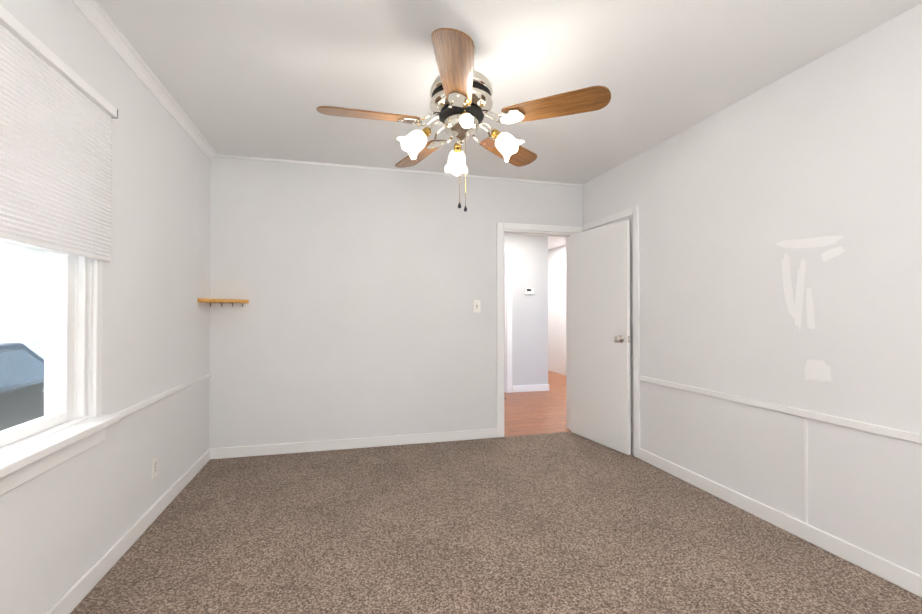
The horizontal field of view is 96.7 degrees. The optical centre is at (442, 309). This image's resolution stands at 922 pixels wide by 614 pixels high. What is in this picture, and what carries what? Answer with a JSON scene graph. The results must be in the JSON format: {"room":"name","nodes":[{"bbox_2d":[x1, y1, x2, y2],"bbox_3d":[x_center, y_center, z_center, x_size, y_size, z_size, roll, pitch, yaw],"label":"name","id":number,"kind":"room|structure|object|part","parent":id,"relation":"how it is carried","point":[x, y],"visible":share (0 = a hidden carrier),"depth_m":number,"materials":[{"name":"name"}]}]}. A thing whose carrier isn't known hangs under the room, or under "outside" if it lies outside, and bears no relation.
{"room":"empty bedroom","nodes":[
{"label":"empty bedroom","id":0,"kind":"room"},
{"bbox_2d":[0,0,210,613],"bbox_3d":[-1.473,-0.047,1.188,0.160,2.520,4.720,0,-1,-14],"label":"wall","id":1,"kind":"structure","parent":0,"point":[66,526],"depth_m":2.12,"materials":[{"name":"paint"}]},
{"bbox_2d":[0,239,102,455],"bbox_3d":[-1.529,-0.198,1.425,0.163,1.355,0.885,0,-1,-14],"label":"window","id":2,"kind":"structure","parent":1,"relation":"in","point":[36,318],"depth_m":1.73,"materials":[{"name":"clear glass"}]},
{"bbox_2d":[0,248,49,430],"bbox_3d":[-1.580,-0.158,1.412,0.001,1.244,0.655,0,-1,-14],"label":"screen","id":3,"kind":"object","parent":2,"relation":"attached to","point":[1,397],"depth_m":1.59,"materials":[{"name":"white"}]},
{"bbox_3d":[-1.544,-0.503,1.424,0.035,0.555,0.655,0,-1,-14],"label":"window sash","id":4,"kind":"part","parent":2,"relation":"part of","materials":[{"name":"white plastic"}]},
{"bbox_3d":[-1.508,0.099,1.427,0.035,0.729,0.655,0,-1,-14],"label":"window sash","id":5,"kind":"part","parent":2,"relation":"part of","materials":[{"name":"white plastic"}]},
{"bbox_3d":[-1.530,-0.175,1.425,0.140,1.310,0.795,0,-1,-14],"label":"vinyl window frame","id":6,"kind":"part","parent":2,"relation":"part of","materials":[{"name":"white plastic"}]},
{"bbox_2d":[0,427,107,495],"bbox_3d":[-1.437,0.554,1.440,0.032,0.081,0.893,0,-1,-14],"label":"apron","id":7,"kind":"object","parent":1,"relation":"attached to","point":[13,480],"visible":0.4,"depth_m":1.50,"materials":[{"name":"white paint"}]},
{"bbox_2d":[0,5,117,261],"bbox_3d":[-1.423,-0.575,1.454,0.061,0.708,0.882,0,-1,-14],"label":"window blind","id":8,"kind":"object","parent":1,"relation":"attached to","point":[57,114],"visible":1,"depth_m":1.49,"materials":[{"name":"white fabric"}]},
{"bbox_3d":[-1.421,-0.229,1.451,0.024,0.016,0.868,0,-1,-14],"label":"rail","id":9,"kind":"part","parent":8,"relation":"part of","materials":[{"name":"white paint"}]},
{"bbox_3d":[-1.424,-0.907,1.456,0.058,0.044,0.874,0,-1,-14],"label":"head rail","id":10,"kind":"part","parent":8,"relation":"part of","materials":[{"name":"white paint"}]},
{"bbox_2d":[0,414,119,478],"bbox_3d":[-1.432,0.496,1.442,0.102,0.036,0.909,0,-1,-14],"label":"window sill","id":11,"kind":"structure","parent":1,"relation":"attached to","point":[21,457],"depth_m":1.48,"materials":[{"name":"white paint"}]},
{"bbox_2d":[46,449,209,613],"bbox_3d":[-1.392,1.169,1.210,0.014,0.088,4.426,0,-1,-14],"label":"baseboard","id":12,"kind":"structure","parent":1,"relation":"attached to","point":[72,598],"depth_m":2.01,"materials":[{"name":"white paint"}]},
{"bbox_2d":[70,0,217,160],"bbox_3d":[-1.373,-1.278,1.244,0.055,0.058,4.440,0,-1,-14],"label":"trim","id":13,"kind":"structure","parent":1,"relation":"attached to","point":[95,15],"depth_m":2.14,"materials":[{"name":"white paint"}]},
{"bbox_2d":[152,456,157,478],"bbox_3d":[-1.681,0.924,2.394,0.008,0.114,0.070,0,-1,-14],"label":"electrical outlet","id":14,"kind":"object","parent":1,"relation":"attached to","point":[154,467],"visible":1,"depth_m":2.39,"materials":[{"name":"white plastic"}]},
{"bbox_2d":[113,371,210,418],"bbox_3d":[-1.733,0.523,2.631,0.016,0.038,1.543,0,-1,-14],"label":"trim","id":15,"kind":"structure","parent":1,"relation":"attached to","point":[143,404],"depth_m":2.41,"materials":[{"name":"white paint"}]},
{"bbox_2d":[209,156,582,447],"bbox_3d":[-0.255,-0.023,3.849,3.460,2.520,0.120,0,-1,-14],"label":"wall","id":16,"kind":"structure","parent":0,"point":[360,289],"depth_m":3.66,"materials":[{"name":"paint"}]},
{"bbox_2d":[197,298,248,306],"bbox_3d":[-1.740,-0.052,3.273,0.299,0.058,0.299,0,-1,-14],"label":"shelf","id":17,"kind":"object","parent":16,"relation":"attached to","point":[210,301],"visible":0.98,"depth_m":3.23,"materials":[{"name":"brown wood"}]},
{"bbox_2d":[209,428,496,458],"bbox_3d":[-0.698,1.191,3.661,2.515,0.088,0.014,0,-1,-14],"label":"baseboard","id":18,"kind":"structure","parent":16,"relation":"attached to","point":[270,449],"depth_m":3.62,"materials":[{"name":"white paint"}]},
{"bbox_2d":[218,154,582,185],"bbox_3d":[-0.213,-1.274,3.803,3.405,0.018,0.012,0,-1,-14],"label":"trim","id":19,"kind":"structure","parent":16,"relation":"attached to","point":[329,164],"depth_m":3.73,"materials":[{"name":"white paint"}]},
{"bbox_2d":[473,300,479,312],"bbox_3d":[0.330,-0.027,3.918,0.072,0.120,0.020,0,-1,-14],"label":"light switch","id":20,"kind":"object","parent":16,"relation":"attached to","point":[476,306],"visible":1,"depth_m":3.92,"materials":[{"name":"white plastic"}]},
{"bbox_2d":[496,205,639,457],"bbox_3d":[1.062,0.186,3.749,0.945,2.100,0.961,0,-1,-14],"label":"door frame","id":21,"kind":"structure","parent":16,"relation":"attached to","point":[502,229],"depth_m":3.97,"materials":[{"name":"white paint"}]},
{"bbox_2d":[570,220,630,454],"bbox_3d":[1.438,0.238,3.796,0.169,1.981,0.744,0,-1,-22],"label":"door","id":22,"kind":"structure","parent":21,"relation":"attached to","point":[600,329],"depth_m":3.73,"materials":[{"name":"white paint"}]},
{"bbox_2d":[70,432,921,613],"bbox_3d":[0.300,1.276,1.543,3.780,0.120,4.600,0,-1,-14],"label":"floor carpet","id":23,"kind":"object","parent":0,"point":[562,523],"visible":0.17,"depth_m":2.12,"materials":[{"name":"brown carpet"}]},
{"bbox_2d":[96,0,921,249],"bbox_3d":[0.618,-1.342,3.913,5.500,0.120,9.010,0,-1,-14],"label":"ceiling","id":24,"kind":"structure","parent":0,"point":[258,78],"depth_m":2.16,"materials":[{"name":"paint"}]},
{"bbox_2d":[316,28,610,211],"bbox_3d":[0.039,-0.890,2.027,1.271,0.820,1.321,0,-1,-14],"label":"ceiling fan","id":25,"kind":"object","parent":24,"relation":"hanging from","point":[461,100],"visible":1,"depth_m":1.92,"materials":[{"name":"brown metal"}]},
{"bbox_3d":[-0.349,-0.919,1.938,0.475,0.040,0.149,0,-1,-13],"label":"blade","id":26,"kind":"part","parent":25,"relation":"part of","materials":[{"name":"brown wood"}]},
{"bbox_3d":[-0.151,-0.809,2.021,0.145,0.145,0.127,0,-1,-4],"label":"lamp shade","id":27,"kind":"part","parent":25,"relation":"part of","materials":[{"name":"white glass"}]},
{"bbox_3d":[-0.138,-0.914,2.427,0.149,0.040,0.475,0,-1,-31],"label":"blade","id":28,"kind":"part","parent":25,"relation":"part of","materials":[{"name":"brown wood"}]},
{"bbox_3d":[0.051,-0.922,1.587,0.149,0.040,0.475,0,-1,5],"label":"blade","id":29,"kind":"part","parent":25,"relation":"part of","materials":[{"name":"brown wood"}]},
{"bbox_3d":[0.077,-0.807,2.281,0.127,0.145,0.145,0,-1,-4],"label":"lamp shade","id":30,"kind":"part","parent":25,"relation":"part of","materials":[{"name":"white glass"}]},
{"bbox_3d":[0.093,-1.060,2.039,0.316,0.480,0.316,0,-1,-14],"label":"motor","id":31,"kind":"part","parent":25,"relation":"part of","materials":[{"name":"silver metal"}]},
{"bbox_3d":[0.106,-0.840,1.823,0.060,0.072,0.075,0,-1,-4],"label":"bulb","id":32,"kind":"part","parent":25,"relation":"part of","materials":[{"name":"white glass"}]},
{"bbox_3d":[0.391,-0.915,2.378,0.149,0.040,0.475,0,-1,41],"label":"blade","id":33,"kind":"part","parent":25,"relation":"part of","materials":[{"name":"brown wood"}]},
{"bbox_3d":[0.337,-0.809,2.052,0.145,0.145,0.127,0,-1,-4],"label":"lamp shade","id":34,"kind":"part","parent":25,"relation":"part of","materials":[{"name":"white glass"}]},
{"bbox_3d":[0.508,-0.920,1.859,0.475,0.040,0.149,0,-1,23],"label":"blade","id":35,"kind":"part","parent":25,"relation":"part of","materials":[{"name":"brown wood"}]},
{"bbox_2d":[504,234,547,392],"bbox_3d":[0.422,-0.002,6.132,2.470,2.520,0.120,0,-1,-14],"label":"wall","id":36,"kind":"structure","parent":0,"point":[529,320],"depth_m":6.29,"materials":[{"name":"paint"}]},
{"bbox_2d":[504,249,511,392],"bbox_3d":[0.565,0.171,6.156,0.970,2.175,0.138,0,-1,-14],"label":"door frame","id":37,"kind":"structure","parent":36,"relation":"attached to","point":[508,292],"depth_m":6.20,"materials":[{"name":"white paint"}]},
{"bbox_2d":[525,288,533,293],"bbox_3d":[1.329,-0.278,6.278,0.140,0.095,0.027,0,-1,-14],"label":"thermostat","id":38,"kind":"object","parent":36,"relation":"attached to","point":[529,290],"visible":1,"depth_m":6.27,"materials":[{"name":"white plastic"}]},
{"bbox_2d":[512,384,547,391],"bbox_3d":[1.347,1.209,6.276,0.600,0.100,0.014,0,-1,-14],"label":"baseboard","id":39,"kind":"structure","parent":36,"relation":"attached to","point":[529,388],"depth_m":6.26,"materials":[{"name":"white paint"}]},
{"bbox_2d":[504,371,570,436],"bbox_3d":[0.939,1.319,6.281,3.550,0.120,4.310,0,-1,-14],"label":"floor","id":40,"kind":"structure","parent":0,"point":[534,412],"depth_m":5.05,"materials":[{"name":"laminate"}]},
{"bbox_2d":[548,245,565,374],"bbox_3d":[2.699,0.004,6.780,0.100,2.520,4.190,0,-1,-14],"label":"wall","id":41,"kind":"structure","parent":0,"point":[557,310],"depth_m":8.21,"materials":[{"name":"paint"}]},
{"bbox_2d":[583,3,921,575],"bbox_3d":[2.045,-0.040,2.039,0.160,2.520,4.720,0,-1,-14],"label":"wall","id":42,"kind":"structure","parent":0,"point":[727,199],"depth_m":2.21,"materials":[{"name":"paint"}]},
{"bbox_2d":[639,448,921,596],"bbox_3d":[2.053,1.173,1.626,0.014,0.088,3.615,0,-1,-14],"label":"baseboard","id":43,"kind":"structure","parent":42,"relation":"attached to","point":[902,577],"depth_m":2.18,"materials":[{"name":"white paint"}]},
{"bbox_2d":[639,375,921,443],"bbox_3d":[2.052,0.549,1.631,0.016,0.040,3.615,0,-1,-14],"label":"trim","id":44,"kind":"structure","parent":42,"relation":"attached to","point":[883,430],"depth_m":2.18,"materials":[{"name":"white paint"}]},
{"bbox_2d":[804,418,807,523],"bbox_3d":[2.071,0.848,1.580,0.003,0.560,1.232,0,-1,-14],"label":"trim","id":45,"kind":"structure","parent":42,"relation":"attached to","point":[805,470],"depth_m":2.17,"materials":[{"name":"white paint"}]},
{"bbox_2d":[776,236,844,381],"bbox_3d":[1.931,-0.004,2.165,0.001,0.761,0.333,0,-1,-14],"label":"paint patch","id":46,"kind":"object","parent":42,"relation":"attached to","point":[817,370],"depth_m":2.17,"materials":[{"name":"white paint"}]},
{"label":"outside","id":47,"kind":"structure","parent":0,"visible":0},
{"bbox_3d":[-9.994,2.004,5.641,14.300,0.100,32.000,0,-1,-14],"label":"ground","id":48,"kind":"structure","parent":47,"visible":0},
{"bbox_2d":[0,343,43,429],"bbox_3d":[-6.199,1.197,4.421,2.000,1.490,4.710,0,-1,-14],"label":"car","id":49,"kind":"object","parent":48,"relation":"on","point":[15,381],"depth_m":5.45,"materials":[{"name":"grey paint"}]},
{"bbox_2d":[0,246,44,357],"bbox_3d":[-10.723,-0.998,5.492,4.000,5.900,24.000,0,-1,-14],"label":"wall","id":50,"kind":"structure","parent":48,"relation":"on","point":[17,295],"depth_m":9.37,"materials":[{"name":"white"}]},
{"bbox_2d":[0,333,44,342],"bbox_3d":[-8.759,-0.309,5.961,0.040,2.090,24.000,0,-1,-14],"label":"trim","id":51,"kind":"structure","parent":50,"relation":"attached to","point":[25,336],"depth_m":9.33,"materials":[{"name":"white paint"}]}
]}

